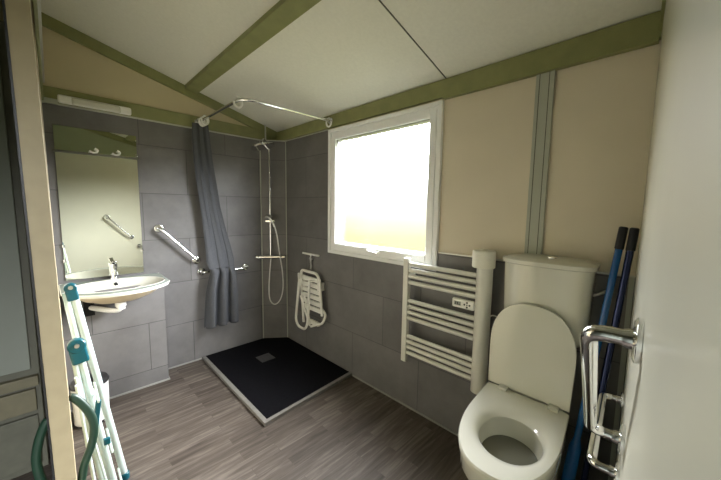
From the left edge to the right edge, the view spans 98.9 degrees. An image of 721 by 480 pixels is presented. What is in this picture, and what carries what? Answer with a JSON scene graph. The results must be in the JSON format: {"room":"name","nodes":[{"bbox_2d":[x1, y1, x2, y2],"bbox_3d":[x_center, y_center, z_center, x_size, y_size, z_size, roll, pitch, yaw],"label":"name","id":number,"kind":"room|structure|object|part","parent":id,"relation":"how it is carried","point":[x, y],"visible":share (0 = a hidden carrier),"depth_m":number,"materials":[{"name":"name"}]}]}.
{"room":"accessible bathroom","nodes":[
{"label":"accessible bathroom","id":0,"kind":"room"},
{"bbox_2d":[30,0,52,225],"bbox_3d":[-1.326,-0.130,1.300,0.030,2.655,1.959,-5,8,-45],"label":"wall","id":1,"kind":"structure","parent":0,"point":[30,0],"depth_m":1.18,"materials":[{"name":"beige paint"}]},
{"bbox_2d":[32,0,43,99],"bbox_3d":[-1.302,-0.844,1.241,0.011,0.106,1.923,-5,8,-45],"label":"trim","id":2,"kind":"structure","parent":1,"relation":"attached to","point":[35,7],"depth_m":1.23,"materials":[{"name":"green paint"}]},
{"bbox_2d":[37,0,44,82],"bbox_3d":[-1.297,-0.922,1.237,0.022,0.050,1.923,-5,8,-45],"label":"trim","id":3,"kind":"structure","parent":1,"relation":"attached to","point":[38,1],"depth_m":1.39,"materials":[{"name":"wood"}]},
{"bbox_2d":[2,0,98,479],"bbox_3d":[-0.945,0.227,0.959,0.115,2.007,0.846,-5,8,-45],"label":"door","id":4,"kind":"structure","parent":1,"relation":"in","point":[17,14],"depth_m":0.63,"materials":[{"name":"beige wood"}]},
{"bbox_3d":[-0.705,0.514,0.690,0.042,0.242,0.017,-5,8,-45],"label":"pull handle","id":5,"kind":"part","parent":4,"relation":"part of","materials":[{"name":"green plastic"}]},
{"bbox_3d":[-0.657,0.474,0.733,0.054,0.244,0.017,-5,8,-45],"label":"pull handle","id":6,"kind":"part","parent":4,"relation":"part of","materials":[{"name":"green plastic"}]},
{"bbox_2d":[0,0,262,367],"bbox_3d":[-1.895,-0.429,2.146,3.087,3.060,0.097,-5,8,-45],"label":"wall","id":7,"kind":"structure","parent":0,"point":[168,190],"depth_m":2.50,"materials":[{"name":"grey tile"}]},
{"bbox_2d":[42,97,57,104],"bbox_3d":[-1.960,-0.878,1.945,0.073,0.032,0.020,-5,8,-45],"label":"trim","id":8,"kind":"structure","parent":7,"relation":"attached to","point":[46,100],"depth_m":1.94,"materials":[{"name":"grey"}]},
{"bbox_2d":[57,94,130,114],"bbox_3d":[-1.782,-0.908,2.083,0.380,0.054,0.044,-5,8,-45],"label":"wall light","id":9,"kind":"object","parent":7,"relation":"attached to","point":[69,100],"visible":1,"depth_m":2.06,"materials":[{"name":"white plastic"}]},
{"bbox_2d":[72,98,120,112],"bbox_3d":[-1.776,-0.904,2.079,0.252,0.049,0.029,-5,8,-45],"label":"diffuser","id":10,"kind":"object","parent":9,"relation":"attached to","point":[79,102],"depth_m":2.07,"materials":[{"name":"white plastic"}]},
{"bbox_2d":[52,124,143,280],"bbox_3d":[-1.814,-0.245,2.168,0.445,1.015,0.014,-5,8,-45],"label":"mirror","id":11,"kind":"object","parent":7,"relation":"attached to","point":[99,202],"visible":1,"depth_m":2.15,"materials":[{"name":"clear glass"}]},
{"bbox_2d":[52,149,138,159],"bbox_3d":[-1.803,-0.587,2.125,0.454,0.013,0.022,-5,8,-45],"label":"rail","id":12,"kind":"object","parent":11,"relation":"attached to","point":[55,150],"visible":1,"depth_m":2.10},
{"bbox_2d":[59,285,168,409],"bbox_3d":[-1.751,0.714,2.229,0.568,0.774,0.177,-5,8,-45],"label":"wall panel","id":13,"kind":"object","parent":7,"relation":"attached to","point":[129,344],"depth_m":2.21,"materials":[{"name":"grey stone"}]},
{"bbox_2d":[58,273,169,312],"bbox_3d":[-1.621,0.390,2.078,0.578,0.193,0.513,-5,8,-45],"label":"washbasin","id":14,"kind":"object","parent":7,"relation":"attached to","point":[149,283],"visible":0.96,"depth_m":2.05,"materials":[{"name":"white ceramic"}]},
{"bbox_2d":[110,261,118,278],"bbox_3d":[-1.741,0.214,2.184,0.050,0.136,0.144,-5,8,-45],"label":"tap","id":15,"kind":"object","parent":14,"relation":"on","point":[113,266],"visible":1,"depth_m":2.20,"materials":[{"name":"silver metal"}]},
{"bbox_3d":[-1.620,0.341,2.073,0.527,0.094,0.396,-5,8,-45],"label":"bowl","id":16,"kind":"part","parent":14,"relation":"part of","materials":[{"name":"white ceramic"}]},
{"bbox_2d":[70,358,201,411],"bbox_3d":[-1.647,1.084,2.375,0.873,0.011,0.182,-5,8,-45],"label":"baseboard","id":17,"kind":"structure","parent":7,"relation":"attached to","point":[199,358],"depth_m":2.32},
{"bbox_2d":[42,102,260,139],"bbox_3d":[-1.471,-0.912,2.448,1.478,0.011,0.011,-5,8,-45],"label":"trim","id":18,"kind":"structure","parent":7,"relation":"attached to","point":[42,102],"depth_m":2.29,"materials":[{"name":"silver metal"}]},
{"bbox_2d":[41,12,275,138],"bbox_3d":[-1.402,-1.198,2.476,1.647,0.513,0.022,-5,8,-45],"label":"trim","id":19,"kind":"structure","parent":7,"relation":"attached to","point":[48,22],"depth_m":2.25,"materials":[{"name":"green paint"}]},
{"bbox_2d":[43,85,275,139],"bbox_3d":[-1.406,-0.969,2.500,1.647,0.094,0.020,-5,8,-45],"label":"trim","id":20,"kind":"structure","parent":7,"relation":"attached to","point":[139,111],"depth_m":2.37,"materials":[{"name":"green paint"}]},
{"bbox_2d":[154,225,199,263],"bbox_3d":[-1.472,0.044,2.508,0.324,0.344,0.067,-5,8,-45],"label":"grab bar","id":21,"kind":"object","parent":7,"relation":"attached to","point":[158,228],"visible":1,"depth_m":2.47,"materials":[{"name":"silver metal"}]},
{"bbox_2d":[198,264,248,274],"bbox_3d":[-1.219,0.268,2.790,0.452,0.070,0.065,-5,8,-45],"label":"grab bar","id":22,"kind":"object","parent":7,"relation":"attached to","point":[201,271],"visible":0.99,"depth_m":2.68,"materials":[{"name":"silver metal"}]},
{"bbox_2d":[194,98,332,123],"bbox_3d":[-0.790,-0.957,2.482,0.746,0.054,0.877,-5,8,-45],"label":"curtain rod","id":23,"kind":"object","parent":7,"relation":"attached to","point":[238,99],"visible":0.78,"depth_m":2.17,"materials":[{"name":"silver metal"}]},
{"bbox_2d":[201,115,209,124],"bbox_3d":[-1.221,-0.943,2.426,0.014,0.078,0.067,5,7,36],"label":"curtain ring","id":24,"kind":"object","parent":23,"relation":"hanging from","point":[207,123],"visible":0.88,"depth_m":2.42,"materials":[{"name":"white plastic"}]},
{"bbox_2d":[192,122,238,328],"bbox_3d":[-1.233,-0.091,2.638,0.320,1.713,0.084,-5,8,-45],"label":"shower curtain","id":25,"kind":"object","parent":23,"relation":"hanging from","point":[221,302],"visible":0.99,"depth_m":2.64,"materials":[{"name":"grey fabric"}]},
{"bbox_2d":[233,96,242,108],"bbox_3d":[-0.795,-0.893,2.001,0.067,0.078,0.014,-5,8,-45],"label":"curtain ring","id":26,"kind":"object","parent":23,"relation":"hanging from","point":[234,104],"visible":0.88,"depth_m":2.00,"materials":[{"name":"white plastic"}]},
{"bbox_2d":[11,359,467,479],"bbox_3d":[-0.472,1.306,0.867,3.087,0.090,4.191,-5,8,-45],"label":"floor","id":27,"kind":"structure","parent":0,"point":[190,425],"depth_m":1.81,"materials":[{"name":"grey wood"}]},
{"bbox_2d":[0,21,48,479],"bbox_3d":[-2.161,0.102,1.352,0.987,2.160,0.644,-5,8,-45],"label":"wardrobe","id":28,"kind":"object","parent":27,"relation":"on","point":[22,404],"visible":0.84,"depth_m":1.47,"materials":[{"name":"grey wood"}]},
{"bbox_3d":[-1.941,-0.120,1.121,0.914,1.575,0.018,-5,8,-45],"label":"door","id":29,"kind":"part","parent":28,"relation":"part of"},
{"bbox_3d":[-1.950,0.822,1.220,0.922,0.112,0.022,-5,8,-45],"label":"drawer","id":30,"kind":"part","parent":28,"relation":"part of","materials":[{"name":"grey wood"}]},
{"bbox_3d":[-1.953,0.724,1.199,0.972,0.050,0.032,-5,8,-45],"label":"rail","id":31,"kind":"part","parent":28,"relation":"part of","materials":[{"name":"grey wood"}]},
{"bbox_3d":[-1.954,1.034,1.244,0.922,0.261,0.018,-5,8,-45],"label":"door","id":32,"kind":"part","parent":28,"relation":"part of","materials":[{"name":"grey wood"}]},
{"bbox_2d":[69,372,109,428],"bbox_3d":[-1.686,0.992,1.929,0.191,0.284,0.191,-5,8,-45],"label":"pedal bin","id":33,"kind":"object","parent":27,"relation":"on","point":[105,377],"visible":0.33,"depth_m":1.87,"materials":[{"name":"white plastic"}]},
{"bbox_3d":[-1.685,0.870,1.917,0.191,0.040,0.191,-5,8,-45],"label":"lid","id":34,"kind":"part","parent":33,"relation":"part of","materials":[{"name":"white plastic"}]},
{"bbox_2d":[62,282,129,479],"bbox_3d":[-1.148,0.689,1.360,0.186,1.014,0.216,-5,8,-45],"label":"drying rack","id":35,"kind":"object","parent":27,"relation":"on","point":[80,350],"visible":0.92,"depth_m":1.34,"materials":[{"name":"white painted metal"},{"name":"teal plastic"}]},
{"bbox_2d":[202,337,351,425],"bbox_3d":[-0.723,1.067,2.592,0.794,0.025,1.170,-5,8,-45],"label":"shower tray","id":36,"kind":"object","parent":27,"relation":"on","point":[272,377],"visible":1,"depth_m":2.47,"materials":[{"name":"black stone"}]},
{"bbox_2d":[458,253,605,479],"bbox_3d":[0.640,0.663,1.225,0.737,1.148,0.410,-5,8,-45],"label":"toilet","id":37,"kind":"object","parent":27,"relation":"on","point":[515,428],"visible":0.97,"depth_m":1.28,"materials":[{"name":"white ceramic"}]},
{"bbox_3d":[0.552,0.830,1.153,0.268,0.186,0.224,-5,8,-45],"label":"bowl interior","id":38,"kind":"part","parent":37,"relation":"part of","materials":[{"name":"white ceramic"}]},
{"bbox_3d":[0.552,0.726,1.175,0.535,0.037,0.357,-5,8,-45],"label":"seat","id":39,"kind":"part","parent":37,"relation":"part of","materials":[{"name":"white ceramic"}]},
{"bbox_3d":[0.745,0.485,1.356,0.043,0.400,0.342,-5,8,-45],"label":"lid","id":40,"kind":"part","parent":37,"relation":"part of","materials":[{"name":"white ceramic"}]},
{"bbox_3d":[0.836,0.096,1.383,0.166,0.039,0.371,-5,8,-45],"label":"cistern lid","id":41,"kind":"part","parent":37,"relation":"part of","materials":[{"name":"white ceramic"}]},
{"bbox_2d":[561,226,628,479],"bbox_3d":[0.904,0.594,1.224,0.272,1.293,0.049,-1,6,-17],"label":"handle","id":42,"kind":"object","parent":27,"relation":"on","point":[573,454],"visible":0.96,"depth_m":1.22,"materials":[{"name":"blue plastic"}]},
{"bbox_2d":[580,228,639,479],"bbox_3d":[0.954,0.595,1.218,0.201,1.289,0.030,-1,6,-16],"label":"handle","id":43,"kind":"object","parent":27,"relation":"on","point":[633,234],"visible":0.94,"depth_m":1.19,"materials":[{"name":"blue plastic"},{"name":"black rubber"}]},
{"bbox_2d":[259,140,287,337],"bbox_3d":[-0.858,0.029,3.066,0.201,1.989,0.163,-5,8,-45],"label":"wall","id":44,"kind":"structure","parent":0,"point":[275,317],"depth_m":3.06,"materials":[{"name":"grey tile"}]},
{"bbox_2d":[251,125,284,304],"bbox_3d":[-0.861,-0.211,2.858,0.280,1.738,0.372,0,6,-7],"label":"shower column","id":45,"kind":"structure","parent":44,"relation":"attached to","point":[265,145],"depth_m":2.97,"materials":[{"name":"silver metal"}]},
{"bbox_2d":[41,0,661,131],"bbox_3d":[-0.436,-1.245,0.604,3.087,0.917,4.191,-5,8,-45],"label":"ceiling","id":46,"kind":"structure","parent":0,"point":[321,58],"depth_m":1.68,"materials":[{"name":"grey"}]},
{"bbox_2d":[286,35,661,479],"bbox_3d":[0.636,0.053,1.768,0.094,2.250,4.101,-5,8,-45],"label":"wall","id":47,"kind":"structure","parent":0,"point":[602,116],"depth_m":1.64,"materials":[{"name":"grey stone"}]},
{"bbox_2d":[295,269,326,329],"bbox_3d":[-0.436,0.540,2.735,0.124,0.534,0.426,-5,8,-45],"label":"chair","id":48,"kind":"object","parent":47,"relation":"attached to","point":[302,285],"visible":1,"depth_m":2.71,"materials":[{"name":"white plastic"}]},
{"bbox_3d":[-0.495,0.631,2.762,0.142,0.260,0.018,6,8,41],"label":"folding arm","id":49,"kind":"part","parent":48,"relation":"part of","materials":[{"name":"white plastic"}]},
{"bbox_3d":[-0.473,0.616,2.738,0.097,0.257,0.016,5,8,38],"label":"folding arm","id":50,"kind":"part","parent":48,"relation":"part of","materials":[{"name":"white plastic"}]},
{"bbox_3d":[-0.439,0.520,2.747,0.024,0.497,0.337,-5,8,-45],"label":"frame","id":51,"kind":"part","parent":48,"relation":"part of","materials":[{"name":"white plastic"}]},
{"bbox_2d":[302,252,319,268],"bbox_3d":[-0.441,0.193,2.775,0.032,0.148,0.248,-5,8,-45],"label":"squeegee","id":52,"kind":"object","parent":47,"relation":"hanging from","point":[311,258],"visible":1,"depth_m":2.76,"materials":[{"name":"white plastic"}]},
{"bbox_3d":[-0.447,0.128,2.762,0.014,0.016,0.248,-5,8,-45],"label":"blade","id":53,"kind":"part","parent":52,"relation":"part of","materials":[{"name":"white plastic"}]},
{"bbox_3d":[-0.442,0.200,2.776,0.032,0.134,0.032,-5,8,-45],"label":"handle","id":54,"kind":"part","parent":52,"relation":"part of","materials":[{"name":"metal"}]},
{"bbox_2d":[328,100,443,270],"bbox_3d":[0.128,-0.353,2.218,0.129,1.002,1.040,-5,8,-45],"label":"window","id":55,"kind":"structure","parent":47,"relation":"in","point":[432,113],"depth_m":2.08,"materials":[{"name":"white plastic"}]},
{"bbox_2d":[352,375,457,435],"bbox_3d":[0.507,1.161,1.925,0.008,0.011,1.620,-5,8,-45],"label":"baseboard","id":56,"kind":"structure","parent":47,"relation":"attached to","point":[363,381],"depth_m":2.10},
{"bbox_2d":[401,257,496,394],"bbox_3d":[0.507,0.467,1.796,0.108,0.688,0.605,-5,8,-45],"label":"towel radiator","id":57,"kind":"object","parent":47,"relation":"attached to","point":[483,282],"visible":0.88,"depth_m":1.73,"materials":[{"name":"white metal"}]},
{"bbox_3d":[0.291,0.450,1.981,0.032,0.678,0.038,-5,8,-45],"label":"post","id":58,"kind":"part","parent":57,"relation":"part of","materials":[{"name":"white metal"}]},
{"bbox_3d":[0.459,0.743,1.840,0.022,0.025,0.459,-5,8,-45],"label":"rail","id":59,"kind":"part","parent":57,"relation":"part of","materials":[{"name":"white metal"}]},
{"bbox_3d":[0.459,0.706,1.836,0.022,0.025,0.459,-5,8,-45],"label":"rail","id":60,"kind":"part","parent":57,"relation":"part of","materials":[{"name":"white metal"}]},
{"bbox_3d":[0.460,0.671,1.832,0.022,0.025,0.459,-5,8,-45],"label":"rail","id":61,"kind":"part","parent":57,"relation":"part of","materials":[{"name":"white metal"}]},
{"bbox_3d":[0.460,0.635,1.829,0.022,0.025,0.459,-5,8,-45],"label":"rail","id":62,"kind":"part","parent":57,"relation":"part of","materials":[{"name":"white metal"}]},
{"bbox_3d":[0.462,0.516,1.816,0.022,0.025,0.459,-5,8,-45],"label":"rail","id":63,"kind":"part","parent":57,"relation":"part of","materials":[{"name":"white metal"}]},
{"bbox_3d":[0.463,0.478,1.812,0.022,0.025,0.459,-5,8,-45],"label":"rail","id":64,"kind":"part","parent":57,"relation":"part of","materials":[{"name":"white metal"}]},
{"bbox_3d":[0.463,0.442,1.809,0.022,0.025,0.459,-5,8,-45],"label":"rail","id":65,"kind":"part","parent":57,"relation":"part of","materials":[{"name":"white metal"}]},
{"bbox_3d":[0.464,0.403,1.805,0.022,0.025,0.459,-5,8,-45],"label":"rail","id":66,"kind":"part","parent":57,"relation":"part of","materials":[{"name":"white metal"}]},
{"bbox_3d":[0.465,0.285,1.792,0.022,0.025,0.459,-5,8,-45],"label":"rail","id":67,"kind":"part","parent":57,"relation":"part of","materials":[{"name":"white metal"}]},
{"bbox_3d":[0.466,0.246,1.788,0.022,0.025,0.459,-5,8,-45],"label":"rail","id":68,"kind":"part","parent":57,"relation":"part of","materials":[{"name":"white metal"}]},
{"bbox_3d":[0.466,0.207,1.784,0.022,0.025,0.459,-5,8,-45],"label":"rail","id":69,"kind":"part","parent":57,"relation":"part of","materials":[{"name":"white metal"}]},
{"bbox_3d":[0.467,0.170,1.781,0.022,0.025,0.459,-5,8,-45],"label":"rail","id":70,"kind":"part","parent":57,"relation":"part of","materials":[{"name":"white metal"}]},
{"bbox_3d":[0.633,0.483,1.629,0.050,0.684,0.079,-5,8,-45],"label":"post","id":71,"kind":"part","parent":57,"relation":"part of","materials":[{"name":"white metal"}]},
{"bbox_2d":[472,249,495,268],"bbox_3d":[0.640,0.098,1.598,0.113,0.088,0.113,-5,8,-45],"label":"toilet roll","id":72,"kind":"object","parent":57,"relation":"on","point":[481,258],"visible":1,"depth_m":1.55,"materials":[{"name":"white paper"}]},
{"bbox_2d":[286,129,634,276],"bbox_3d":[0.189,-0.404,2.110,0.008,0.902,2.606,-5,8,-45],"label":"trim","id":73,"kind":"structure","parent":47,"relation":"attached to","point":[327,129],"depth_m":1.79,"materials":[{"name":"silver metal"}]},
{"bbox_2d":[276,10,661,140],"bbox_3d":[0.142,-0.905,2.099,0.027,0.095,2.744,-5,8,-45],"label":"trim","id":74,"kind":"structure","parent":47,"relation":"attached to","point":[646,27],"depth_m":1.51,"materials":[{"name":"green paint"}]},
{"bbox_2d":[524,70,555,253],"bbox_3d":[0.842,-0.326,1.455,0.014,0.886,0.076,-5,8,-45],"label":"trim","id":75,"kind":"structure","parent":47,"relation":"attached to","point":[545,82],"depth_m":1.45,"materials":[{"name":"grey"}]},
{"bbox_2d":[608,277,634,479],"bbox_3d":[1.085,0.692,1.296,0.015,1.089,0.016,-5,8,-45],"label":"trim","id":76,"kind":"structure","parent":47,"relation":"attached to","point":[631,279],"depth_m":1.27,"materials":[{"name":"grey"}]},
{"bbox_2d":[616,0,720,479],"bbox_3d":[0.601,0.040,0.601,0.072,2.515,1.609,6,8,41],"label":"door","id":77,"kind":"structure","parent":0,"point":[671,411],"depth_m":0.17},
{"bbox_2d":[587,392,624,479],"bbox_3d":[0.706,0.532,0.882,0.064,0.054,0.432,6,8,41],"label":"grab bar","id":78,"kind":"object","parent":77,"relation":"attached to","point":[612,471],"visible":0.98,"depth_m":0.80,"materials":[{"name":"silver metal"}]},
{"bbox_2d":[580,317,643,455],"bbox_3d":[0.436,0.273,0.549,0.068,0.362,0.330,6,8,41],"label":"grab bar","id":79,"kind":"object","parent":77,"relation":"attached to","point":[632,339],"visible":1,"depth_m":0.48,"materials":[{"name":"silver metal"}]},
{"bbox_2d":[659,0,665,29],"bbox_3d":[0.596,-0.961,0.517,0.036,0.503,1.607,6,8,41],"label":"trim","id":80,"kind":"structure","parent":77,"relation":"attached to","point":[663,1],"depth_m":1.07,"materials":[{"name":"green paint"}]}
]}

